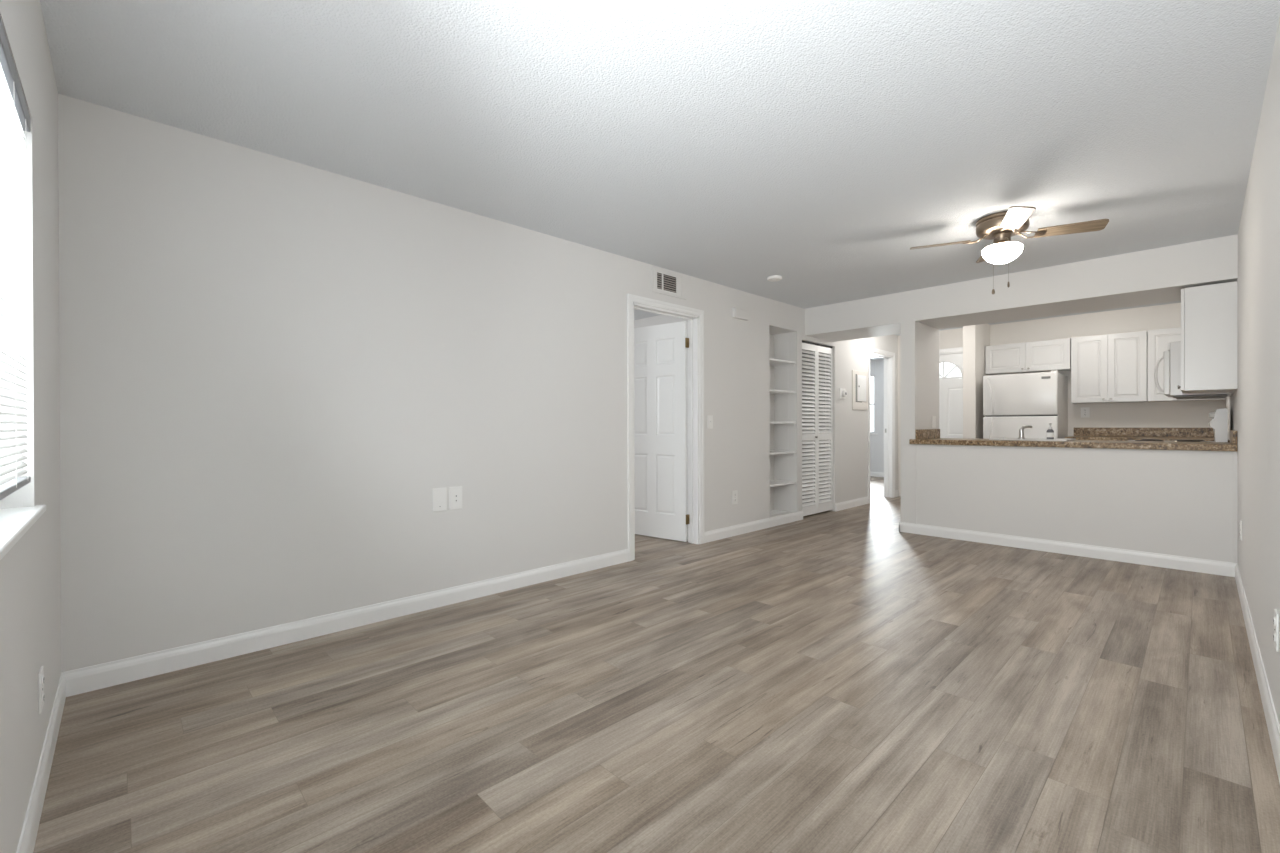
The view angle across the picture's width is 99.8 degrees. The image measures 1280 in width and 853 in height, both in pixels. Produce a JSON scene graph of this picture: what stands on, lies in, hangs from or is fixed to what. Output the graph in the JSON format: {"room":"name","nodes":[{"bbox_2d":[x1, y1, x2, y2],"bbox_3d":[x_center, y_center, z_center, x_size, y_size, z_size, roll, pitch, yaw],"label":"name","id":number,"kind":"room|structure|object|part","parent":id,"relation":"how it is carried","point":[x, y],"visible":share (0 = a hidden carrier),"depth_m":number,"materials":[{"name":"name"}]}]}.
{"room":"empty living room","nodes":[
{"label":"empty living room","id":0,"kind":"room"},
{"bbox_2d":[0,0,60,852],"bbox_3d":[-1.182,-0.123,0.872,0.130,2.440,3.495,0,0,-44],"label":"wall","id":1,"kind":"structure","parent":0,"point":[30,571],"depth_m":1.54,"materials":[{"name":"white paint"}]},
{"bbox_2d":[0,18,30,499],"bbox_3d":[-1.332,-0.359,1.096,0.030,1.036,1.177,0,0,-44],"label":"window","id":2,"kind":"structure","parent":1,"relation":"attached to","point":[14,114],"depth_m":1.33,"materials":[{"name":"grey"}]},
{"bbox_3d":[-1.524,-0.345,1.296,0.029,0.987,0.002,0,0,-44],"label":"ladder cord","id":3,"kind":"part","parent":2,"relation":"part of","materials":[{"name":"white fabric"}]},
{"bbox_3d":[-1.330,0.149,1.096,0.026,0.018,1.153,0,0,-44],"label":"rail","id":4,"kind":"part","parent":2,"relation":"part of","materials":[{"name":"grey"}]},
{"bbox_3d":[-1.676,-0.345,1.454,0.029,0.987,0.002,0,0,-44],"label":"ladder cord","id":5,"kind":"part","parent":2,"relation":"part of","materials":[{"name":"white fabric"}]},
{"bbox_2d":[0,504,45,559],"bbox_3d":[-0.952,-0.314,0.649,0.146,1.128,2.455,0,0,-44],"label":"windowsill","id":6,"kind":"structure","parent":1,"relation":"attached to","point":[14,522],"depth_m":1.29,"materials":[{"name":"white paint"}]},
{"bbox_2d":[16,673,65,852],"bbox_3d":[-1.170,1.046,0.969,0.013,0.100,3.373,0,0,-44],"label":"baseboard","id":7,"kind":"structure","parent":1,"relation":"attached to","point":[28,836],"depth_m":1.58,"materials":[{"name":"white paint"}]},
{"bbox_2d":[38,666,43,713],"bbox_3d":[-1.799,0.791,1.621,0.009,0.118,0.074,0,0,-44],"label":"wall outlet","id":8,"kind":"object","parent":1,"relation":"attached to","point":[41,672],"visible":1,"depth_m":1.60,"materials":[{"name":"white plastic"}]},
{"bbox_2d":[58,94,958,671],"bbox_3d":[1.781,-0.147,6.217,11.780,2.440,0.115,0,0,-44],"label":"wall","id":9,"kind":"structure","parent":0,"point":[272,368],"depth_m":2.85,"materials":[{"name":"white paint"}]},
{"bbox_2d":[433,487,446,511],"bbox_3d":[-1.211,0.442,3.261,0.086,0.140,0.007,0,0,-44],"label":"blank plate","id":10,"kind":"object","parent":9,"relation":"attached to","point":[439,494],"visible":1,"depth_m":3.26,"materials":[{"name":"white plastic"}]},
{"bbox_2d":[449,486,461,509],"bbox_3d":[-1.137,0.441,3.330,0.084,0.138,0.010,0,0,-44],"label":"jack plate","id":11,"kind":"object","parent":9,"relation":"attached to","point":[455,493],"visible":1,"depth_m":3.33,"materials":[{"name":"white plastic"}]},
{"bbox_2d":[61,490,898,696],"bbox_3d":[0.795,1.029,5.183,8.684,0.100,0.013,0,0,-44],"label":"baseboard","id":12,"kind":"structure","parent":9,"relation":"attached to","point":[95,677],"depth_m":2.85,"materials":[{"name":"white paint"}]},
{"bbox_2d":[634,321,689,541],"bbox_3d":[0.152,0.046,5.259,0.795,2.045,0.100,0,0,38],"label":"door","id":13,"kind":"structure","parent":9,"relation":"in","point":[660,351],"depth_m":5.16,"materials":[{"name":"white paint"}]},
{"bbox_2d":[627,294,704,561],"bbox_3d":[0.205,0.008,4.694,0.947,2.148,0.134,0,0,-44],"label":"door frame","id":14,"kind":"structure","parent":9,"relation":"attached to","point":[696,528],"depth_m":4.94,"materials":[{"name":"white paint"}]},
{"bbox_2d":[652,266,686,299],"bbox_3d":[0.259,-1.238,4.666,0.435,0.210,0.014,0,0,-44],"label":"air vent","id":15,"kind":"object","parent":9,"relation":"in","point":[665,282],"visible":1,"depth_m":4.66,"materials":[{"name":"white metal"}]},
{"bbox_2d":[732,490,737,504],"bbox_3d":[0.939,0.700,5.323,0.085,0.135,0.009,0,0,-44],"label":"wall outlet","id":16,"kind":"object","parent":9,"relation":"attached to","point":[734,493],"visible":1,"depth_m":5.32,"materials":[{"name":"white plastic"}]},
{"bbox_2d":[732,308,748,320],"bbox_3d":[1.004,-1.117,5.361,0.230,0.094,0.042,0,0,-44],"label":"door chime","id":17,"kind":"object","parent":9,"relation":"attached to","point":[737,313],"visible":1,"depth_m":5.33,"materials":[{"name":"white paint"}]},
{"bbox_3d":[1.017,-1.117,5.346,0.190,0.070,0.002,0,0,-44],"label":"plate","id":18,"kind":"part","parent":17,"relation":"part of","materials":[{"name":"white paint"}]},
{"bbox_2d":[769,329,795,514],"bbox_3d":[1.474,-0.048,6.073,0.603,2.108,0.308,0,0,-44],"label":"shelves","id":19,"kind":"object","parent":9,"relation":"attached to","point":[779,363],"visible":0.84,"depth_m":6.30,"materials":[{"name":"white paint"}]},
{"bbox_3d":[1.375,-0.049,6.177,0.567,2.070,0.020,0,0,-44],"label":"panel","id":20,"kind":"part","parent":19,"relation":"part of","materials":[{"name":"white paint"}]},
{"bbox_3d":[1.436,-1.093,6.107,0.603,0.018,0.204,0,0,-44],"label":"panel","id":21,"kind":"part","parent":19,"relation":"part of","materials":[{"name":"white paint"}]},
{"bbox_3d":[1.441,0.996,6.113,0.603,0.020,0.204,0,0,-44],"label":"panel","id":22,"kind":"part","parent":19,"relation":"part of","materials":[{"name":"white paint"}]},
{"bbox_3d":[1.649,-0.050,6.313,0.018,2.070,0.204,0,0,-44],"label":"panel","id":23,"kind":"part","parent":19,"relation":"part of","materials":[{"name":"white paint"}]},
{"bbox_3d":[1.480,-0.727,6.064,0.565,0.022,0.288,0,0,-44],"label":"shelf","id":24,"kind":"part","parent":19,"relation":"part of","materials":[{"name":"white paint"}]},
{"bbox_3d":[1.483,0.640,6.068,0.565,0.022,0.288,0,0,-44],"label":"shelf","id":25,"kind":"part","parent":19,"relation":"part of","materials":[{"name":"white paint"}]},
{"bbox_3d":[1.482,0.293,6.067,0.565,0.022,0.288,0,0,-44],"label":"shelf","id":26,"kind":"part","parent":19,"relation":"part of","materials":[{"name":"white paint"}]},
{"bbox_3d":[1.481,-0.044,6.066,0.565,0.022,0.288,0,0,-44],"label":"shelf","id":27,"kind":"part","parent":19,"relation":"part of","materials":[{"name":"white paint"}]},
{"bbox_3d":[1.480,-0.391,6.064,0.565,0.022,0.288,0,0,-44],"label":"shelf","id":28,"kind":"part","parent":19,"relation":"part of","materials":[{"name":"white paint"}]},
{"bbox_2d":[802,340,832,515],"bbox_3d":[2.145,0.021,6.523,0.808,2.056,0.058,0,0,-44],"label":"door","id":29,"kind":"structure","parent":9,"relation":"in","point":[819,435],"depth_m":6.52,"materials":[{"name":"white paint"}]},
{"bbox_3d":[1.991,0.035,6.394,0.398,2.030,0.030,0,0,-44],"label":"panel","id":30,"kind":"part","parent":29,"relation":"part of","materials":[{"name":"white paint"}]},
{"bbox_3d":[2.280,0.033,6.671,0.398,2.030,0.030,0,0,-44],"label":"panel","id":31,"kind":"part","parent":29,"relation":"part of","materials":[{"name":"white paint"}]},
{"bbox_2d":[839,388,846,398],"bbox_3d":[2.609,-0.421,6.898,0.150,0.130,0.047,0,0,-44],"label":"thermostat","id":32,"kind":"object","parent":9,"relation":"attached to","point":[842,392],"visible":1,"depth_m":6.88,"materials":[{"name":"white plastic"}]},
{"bbox_2d":[852,370,867,409],"bbox_3d":[2.974,-0.486,7.265,0.475,0.525,0.024,0,0,-44],"label":"breaker panel","id":33,"kind":"object","parent":9,"relation":"attached to","point":[859,378],"visible":1,"depth_m":7.24,"materials":[{"name":"white paint"}]},
{"bbox_3d":[3.000,-0.513,7.284,0.270,0.350,0.008,0,0,-44],"label":"panel door","id":34,"kind":"part","parent":33,"relation":"part of","materials":[{"name":"white paint"}]},
{"bbox_2d":[868,347,894,503],"bbox_3d":[3.446,-0.019,7.804,0.916,2.165,0.134,0,0,-44],"label":"door frame","id":35,"kind":"structure","parent":9,"relation":"attached to","point":[889,357],"depth_m":8.05,"materials":[{"name":"white paint"}]},
{"bbox_2d":[33,476,1279,852],"bbox_3d":[1.827,1.133,6.133,11.720,0.120,6.920,0,0,-44],"label":"floor","id":36,"kind":"structure","parent":0,"point":[842,681],"depth_m":2.02,"materials":[{"name":"grey wood"}]},
{"bbox_2d":[983,370,1067,438],"bbox_3d":[4.784,0.200,6.696,0.767,1.704,0.746,0,0,-44],"label":"refrigerator","id":37,"kind":"object","parent":36,"relation":"on","point":[1011,402],"visible":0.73,"depth_m":6.46,"materials":[{"name":"stainless steel"},{"name":"grey painted metal"}]},
{"bbox_3d":[4.328,-0.377,6.660,0.064,0.448,0.080,0,0,-44],"label":"handle","id":38,"kind":"part","parent":37,"relation":"part of","materials":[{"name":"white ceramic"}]},
{"bbox_3d":[4.325,0.104,6.665,0.063,0.420,0.071,0,0,-44],"label":"handle","id":39,"kind":"part","parent":37,"relation":"part of","materials":[{"name":"white plastic"}]},
{"bbox_3d":[4.569,-0.385,6.489,0.073,0.500,0.746,0,0,-44],"label":"freezer door","id":40,"kind":"part","parent":37,"relation":"part of","materials":[{"name":"white metal"}]},
{"bbox_3d":[4.571,0.422,6.492,0.073,1.086,0.746,0,0,-44],"label":"door","id":41,"kind":"part","parent":37,"relation":"part of","materials":[{"name":"white metal"}]},
{"bbox_2d":[1128,408,1227,441],"bbox_3d":[4.773,0.450,4.857,0.760,1.200,0.712,0,0,-44],"label":"range","id":42,"kind":"object","parent":36,"relation":"on","point":[1219,423],"visible":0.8,"depth_m":4.38,"materials":[{"name":"white metal"}]},
{"bbox_2d":[1128,439,1213,441],"bbox_3d":[4.793,0.142,4.834,0.760,0.042,0.651,0,0,-44],"label":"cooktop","id":43,"kind":"object","parent":42,"relation":"in","point":[1141,439],"depth_m":4.81,"materials":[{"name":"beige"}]},
{"bbox_3d":[4.977,-0.005,4.641,0.756,0.290,0.098,0,0,-44],"label":"panel","id":44,"kind":"part","parent":42,"relation":"part of","materials":[{"name":"white metal"}]},
{"bbox_2d":[1134,438,1229,441],"bbox_3d":[5.332,0.594,5.313,0.668,0.945,0.637,0,0,-44],"label":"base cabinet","id":45,"kind":"object","parent":36,"relation":"on","point":[1164,439],"visible":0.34,"depth_m":5.29,"materials":[{"name":"white wood"}]},
{"bbox_3d":[5.591,0.612,5.995,0.634,0.904,1.262,0,0,-44],"label":"base cabinet","id":46,"kind":"object","parent":36,"relation":"on","visible":0},
{"bbox_2d":[1065,427,1213,440],"bbox_3d":[5.584,0.086,5.995,0.639,0.145,1.272,0,0,-44],"label":"countertop","id":47,"kind":"structure","parent":46,"relation":"on","point":[1112,434],"depth_m":6.12,"materials":[{"name":"brown stone"}]},
{"bbox_2d":[40,0,1279,359],"bbox_3d":[1.842,-1.417,6.146,11.780,0.100,6.920,0,0,-44],"label":"ceiling","id":48,"kind":"structure","parent":0,"point":[736,144],"depth_m":2.29,"materials":[{"name":"white paint"}]},
{"bbox_2d":[767,275,781,281],"bbox_3d":[1.230,-1.348,4.921,0.136,0.028,0.136,0,0,-44],"label":"smoke detector","id":49,"kind":"object","parent":48,"relation":"attached to","point":[776,277],"visible":1,"depth_m":4.88,"materials":[{"name":"white plastic"}]},
{"bbox_2d":[910,206,1108,293],"bbox_3d":[2.369,-1.102,3.529,0.819,0.517,0.843,0,0,-21],"label":"ceiling fan","id":50,"kind":"object","parent":48,"relation":"hanging from","point":[999,227],"visible":1,"depth_m":3.44,"materials":[{"name":"gold metal"}]},
{"bbox_3d":[2.042,-1.238,3.678,0.354,0.007,0.128,0,12,24],"label":"blade","id":51,"kind":"part","parent":50,"relation":"part of","materials":[{"name":"brown wood"}]},
{"bbox_3d":[2.511,-1.240,3.864,0.128,0.007,0.354,-13,-5,22],"label":"blade","id":52,"kind":"part","parent":50,"relation":"part of","materials":[{"name":"brown wood"}]},
{"bbox_3d":[2.289,-1.048,3.465,0.092,0.346,0.003,0,0,-38],"label":"pull chain","id":53,"kind":"part","parent":50,"relation":"part of","materials":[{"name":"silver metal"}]},
{"bbox_3d":[2.372,-1.123,3.530,0.226,0.106,0.226,0,0,-44],"label":"lamp shade","id":54,"kind":"part","parent":50,"relation":"part of","materials":[{"name":"white glass"}]},
{"bbox_3d":[2.353,-1.071,3.459,0.003,0.301,0.064,0,0,15],"label":"pull chain","id":55,"kind":"part","parent":50,"relation":"part of","materials":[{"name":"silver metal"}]},
{"bbox_3d":[2.229,-1.237,3.197,0.128,0.007,0.354,13,5,23],"label":"blade","id":56,"kind":"part","parent":50,"relation":"part of","materials":[{"name":"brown wood"}]},
{"bbox_3d":[2.700,-1.239,3.376,0.354,0.007,0.128,0,-12,25],"label":"blade","id":57,"kind":"part","parent":50,"relation":"part of","materials":[{"name":"brown wood"}]},
{"bbox_2d":[634,315,687,457],"bbox_3d":[-1.796,-0.135,5.157,5.150,2.440,3.310,0,0,-44],"label":"wall","id":58,"kind":"structure","parent":0,"point":[660,319],"depth_m":6.57,"materials":[{"name":"white paint"}]},
{"bbox_2d":[802,350,883,503],"bbox_3d":[3.027,-0.161,9.786,5.040,2.440,3.310,0,0,-44],"label":"wall","id":59,"kind":"structure","parent":0,"point":[876,366],"depth_m":11.20,"materials":[{"name":"white paint"}]},
{"bbox_2d":[870,375,876,434],"bbox_3d":[4.680,-0.455,11.542,0.070,1.252,0.805,0,0,-44],"label":"window","id":60,"kind":"structure","parent":59,"relation":"in","point":[871,433],"depth_m":11.30,"materials":[{"name":"white plastic"}]},
{"bbox_2d":[870,472,883,476],"bbox_3d":[3.057,1.009,9.732,4.840,0.100,3.190,0,0,-44],"label":"baseboard","id":61,"kind":"structure","parent":59,"relation":"attached to","point":[873,474],"depth_m":11.24,"materials":[{"name":"white paint"}]},
{"bbox_2d":[900,321,938,523],"bbox_3d":[2.967,0.006,5.695,0.722,2.130,0.140,0,0,-44],"label":"wall","id":62,"kind":"structure","parent":0,"point":[919,342],"depth_m":5.47,"materials":[{"name":"white paint"}]},
{"bbox_2d":[916,429,939,438],"bbox_3d":[3.009,0.077,5.622,0.673,0.098,0.022,0,0,-44],"label":"backsplash","id":63,"kind":"structure","parent":62,"relation":"attached to","point":[920,433],"depth_m":5.57,"materials":[{"name":"brown stone"}]},
{"bbox_2d":[933,416,935,427],"bbox_3d":[3.155,-0.049,5.767,0.090,0.125,0.016,0,0,-44],"label":"light switch","id":64,"kind":"object","parent":62,"relation":"attached to","point":[934,417],"visible":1,"depth_m":5.77,"materials":[{"name":"white plastic"}]},
{"bbox_2d":[963,324,989,438],"bbox_3d":[4.457,-0.157,7.125,0.700,2.440,0.140,0,0,-44],"label":"wall partition","id":65,"kind":"structure","parent":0,"point":[975,337],"depth_m":6.90,"materials":[{"name":"white paint"}]},
{"bbox_2d":[805,234,1237,341],"bbox_3d":[3.333,-1.213,5.289,0.697,0.310,3.373,0,0,-44],"label":"wall","id":66,"kind":"structure","parent":0,"point":[1157,275],"depth_m":4.71,"materials":[{"name":"white paint"}]},
{"bbox_2d":[898,303,1225,496],"bbox_3d":[5.124,-0.158,7.008,0.100,2.440,3.373,0,0,-44],"label":"wall","id":67,"kind":"structure","parent":0,"point":[1168,414],"depth_m":6.45,"materials":[{"name":"white paint"}]},
{"bbox_2d":[939,353,962,437],"bbox_3d":[4.364,0.007,7.749,0.108,2.085,0.806,0,0,-44],"label":"door","id":68,"kind":"structure","parent":67,"relation":"in","point":[951,388],"depth_m":7.68,"materials":[{"name":"white paint"}]},
{"bbox_2d":[939,361,962,379],"bbox_3d":[4.369,-0.813,7.754,0.028,0.269,0.508,0,0,-44],"label":"window","id":69,"kind":"structure","parent":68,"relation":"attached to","point":[959,364],"depth_m":7.65,"materials":[{"name":"glass"}]},
{"bbox_2d":[939,347,962,354],"bbox_3d":[4.384,-0.026,7.769,0.116,2.175,0.960,0,0,-44],"label":"door frame","id":70,"kind":"structure","parent":67,"relation":"attached to","point":[958,349],"depth_m":7.66,"materials":[{"name":"white paint"}]},
{"bbox_2d":[985,338,1070,374],"bbox_3d":[4.952,-0.877,6.875,0.326,0.370,0.879,0,0,-44],"label":"upper cabinet","id":71,"kind":"object","parent":67,"relation":"attached to","point":[1047,355],"visible":0.99,"depth_m":6.76,"materials":[{"name":"white wood"}]},
{"bbox_3d":[4.708,-0.877,6.945,0.018,0.364,0.437,0,0,-44],"label":"door","id":72,"kind":"part","parent":71,"relation":"part of","materials":[{"name":"white wood"}]},
{"bbox_3d":[5.013,-0.877,6.628,0.018,0.364,0.437,0,0,-44],"label":"door","id":73,"kind":"part","parent":71,"relation":"part of","materials":[{"name":"white wood"}]},
{"bbox_2d":[1081,407,1089,417],"bbox_3d":[5.447,-0.173,6.592,0.009,0.125,0.085,0,0,-44],"label":"wall outlet","id":74,"kind":"object","parent":67,"relation":"attached to","point":[1085,411],"visible":1,"depth_m":6.59,"materials":[{"name":"white plastic"}]},
{"bbox_2d":[1071,331,1147,403],"bbox_3d":[5.493,-0.673,6.312,0.326,0.783,0.662,0,0,-44],"label":"upper cabinet","id":75,"kind":"object","parent":67,"relation":"attached to","point":[1109,368],"visible":1,"depth_m":6.20,"materials":[{"name":"white wood"}]},
{"bbox_3d":[5.286,-0.673,6.343,0.018,0.777,0.328,0,0,-44],"label":"door","id":76,"kind":"part","parent":75,"relation":"part of","materials":[{"name":"white wood"}]},
{"bbox_3d":[5.516,-0.673,6.104,0.018,0.777,0.328,0,0,-44],"label":"door","id":77,"kind":"part","parent":75,"relation":"part of","materials":[{"name":"white wood"}]},
{"bbox_2d":[1074,427,1213,436],"bbox_3d":[5.807,0.065,6.209,0.021,0.104,1.272,0,0,-44],"label":"backsplash","id":78,"kind":"structure","parent":67,"relation":"attached to","point":[1129,432],"depth_m":6.19,"materials":[{"name":"brown stone"}]},
{"bbox_2d":[1148,327,1225,401],"bbox_3d":[5.929,-0.675,5.858,0.326,0.787,0.588,0,0,-44],"label":"upper cabinet","id":79,"kind":"object","parent":67,"relation":"attached to","point":[1158,340],"visible":0.16,"depth_m":5.91,"materials":[{"name":"white wood"}]},
{"bbox_2d":[916,444,1236,562],"bbox_3d":[3.548,0.626,4.657,0.117,0.895,2.163,0,0,-44],"label":"wall","id":80,"kind":"structure","parent":0,"point":[1168,502],"depth_m":4.43,"materials":[{"name":"white paint"}]},
{"bbox_2d":[915,444,916,523],"bbox_3d":[2.757,0.576,5.392,0.005,0.795,0.018,0,0,-44],"label":"trim","id":81,"kind":"structure","parent":80,"relation":"attached to","point":[915,444],"depth_m":5.39,"materials":[{"name":"white paint"}]},
{"bbox_2d":[899,522,1236,576],"bbox_3d":[3.709,1.022,4.918,0.735,0.100,2.316,0,0,-44],"label":"baseboard","id":82,"kind":"structure","parent":80,"relation":"attached to","point":[1222,568],"depth_m":4.45,"materials":[{"name":"white paint"}]},
{"bbox_2d":[909,429,1237,450],"bbox_3d":[3.722,0.102,4.855,0.707,0.146,2.207,0,0,-44],"label":"countertop","id":83,"kind":"structure","parent":80,"relation":"on","point":[923,436],"depth_m":4.51,"materials":[{"name":"brown stone"}]},
{"bbox_2d":[1018,425,1031,438],"bbox_3d":[3.526,0.050,4.923,0.165,0.126,0.059,0,0,-17],"label":"faucet","id":84,"kind":"object","parent":83,"relation":"on","point":[1021,431],"visible":1,"depth_m":4.90,"materials":[{"name":"silver metal"}]},
{"bbox_3d":[3.530,0.018,4.930,0.151,0.060,0.033,0,0,-22],"label":"spout","id":85,"kind":"part","parent":84,"relation":"part of","materials":[{"name":"silver metal"}]},
{"bbox_2d":[989,438,1075,440],"bbox_3d":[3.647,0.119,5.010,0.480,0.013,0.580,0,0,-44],"label":"sink","id":86,"kind":"object","parent":83,"relation":"in","point":[1026,439],"visible":0.94,"depth_m":4.87,"materials":[{"name":"white ceramic"}]},
{"bbox_2d":[1047,423,1053,438],"bbox_3d":[3.623,0.041,4.758,0.055,0.144,0.055,0,0,1],"label":"soap dispenser","id":87,"kind":"object","parent":86,"relation":"on","point":[1050,433],"visible":0.98,"depth_m":4.74,"materials":[{"name":"grey"}]},
{"bbox_2d":[1233,452,1237,562],"bbox_3d":[4.245,0.576,3.842,0.005,0.795,0.022,0,0,-44],"label":"trim","id":88,"kind":"structure","parent":80,"relation":"attached to","point":[1235,454],"depth_m":3.84,"materials":[{"name":"white paint"}]},
{"bbox_2d":[1226,17,1279,725],"bbox_3d":[3.159,-0.140,2.701,8.900,2.440,0.120,0,0,-44],"label":"wall","id":89,"kind":"structure","parent":0,"point":[1254,407],"depth_m":2.27,"materials":[{"name":"white paint"}]},
{"bbox_2d":[1154,341,1232,399],"bbox_3d":[4.873,-0.486,4.751,0.755,0.466,0.462,0,0,-44],"label":"microwave","id":90,"kind":"object","parent":89,"relation":"attached to","point":[1172,357],"visible":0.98,"depth_m":4.57,"materials":[{"name":"white plastic"}]},
{"bbox_3d":[4.489,-0.449,4.657,0.020,0.308,0.064,0,0,-44],"label":"handle","id":91,"kind":"part","parent":90,"relation":"part of","materials":[{"name":"white plastic"}]},
{"bbox_3d":[4.688,-0.460,4.783,0.528,0.370,0.040,0,0,-44],"label":"door","id":92,"kind":"part","parent":90,"relation":"part of","materials":[{"name":"white plastic"}]},
{"bbox_3d":[4.905,-0.259,4.715,0.730,0.013,0.308,0,0,-44],"label":"underside panel","id":93,"kind":"part","parent":90,"relation":"part of","materials":[{"name":"grey metal"}]},
{"bbox_2d":[1177,281,1237,393],"bbox_3d":[4.388,-0.653,4.180,0.675,0.766,0.311,0,0,-44],"label":"upper cabinet","id":94,"kind":"object","parent":89,"relation":"attached to","point":[1209,313],"visible":1,"depth_m":3.93,"materials":[{"name":"white wood"}]},
{"bbox_3d":[4.184,-0.652,4.151,0.333,0.758,0.018,0,0,-44],"label":"door","id":95,"kind":"part","parent":94,"relation":"part of","materials":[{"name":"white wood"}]},
{"bbox_2d":[1230,430,1236,443],"bbox_3d":[4.491,0.078,4.078,0.673,0.098,0.021,0,0,-44],"label":"backsplash","id":96,"kind":"structure","parent":89,"relation":"attached to","point":[1233,434],"depth_m":3.85,"materials":[{"name":"brown stone"}]},
{"bbox_2d":[1240,520,1241,539],"bbox_3d":[3.816,0.658,3.422,0.078,0.120,0.009,0,0,-44],"label":"wall outlet","id":97,"kind":"object","parent":89,"relation":"attached to","point":[1240,520],"visible":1,"depth_m":3.41,"materials":[{"name":"white plastic"}]},
{"bbox_2d":[1235,563,1279,782],"bbox_3d":[2.120,1.035,1.797,5.907,0.100,0.013,0,0,-44],"label":"baseboard","id":98,"kind":"structure","parent":89,"relation":"attached to","point":[1271,718],"depth_m":2.17,"materials":[{"name":"white paint"}]},
{"bbox_2d":[1273,609,1278,651],"bbox_3d":[2.142,0.685,1.816,0.078,0.125,0.009,0,0,-44],"label":"wall outlet","id":99,"kind":"object","parent":89,"relation":"attached to","point":[1276,615],"visible":1,"depth_m":1.79,"materials":[{"name":"white plastic"}]}
]}

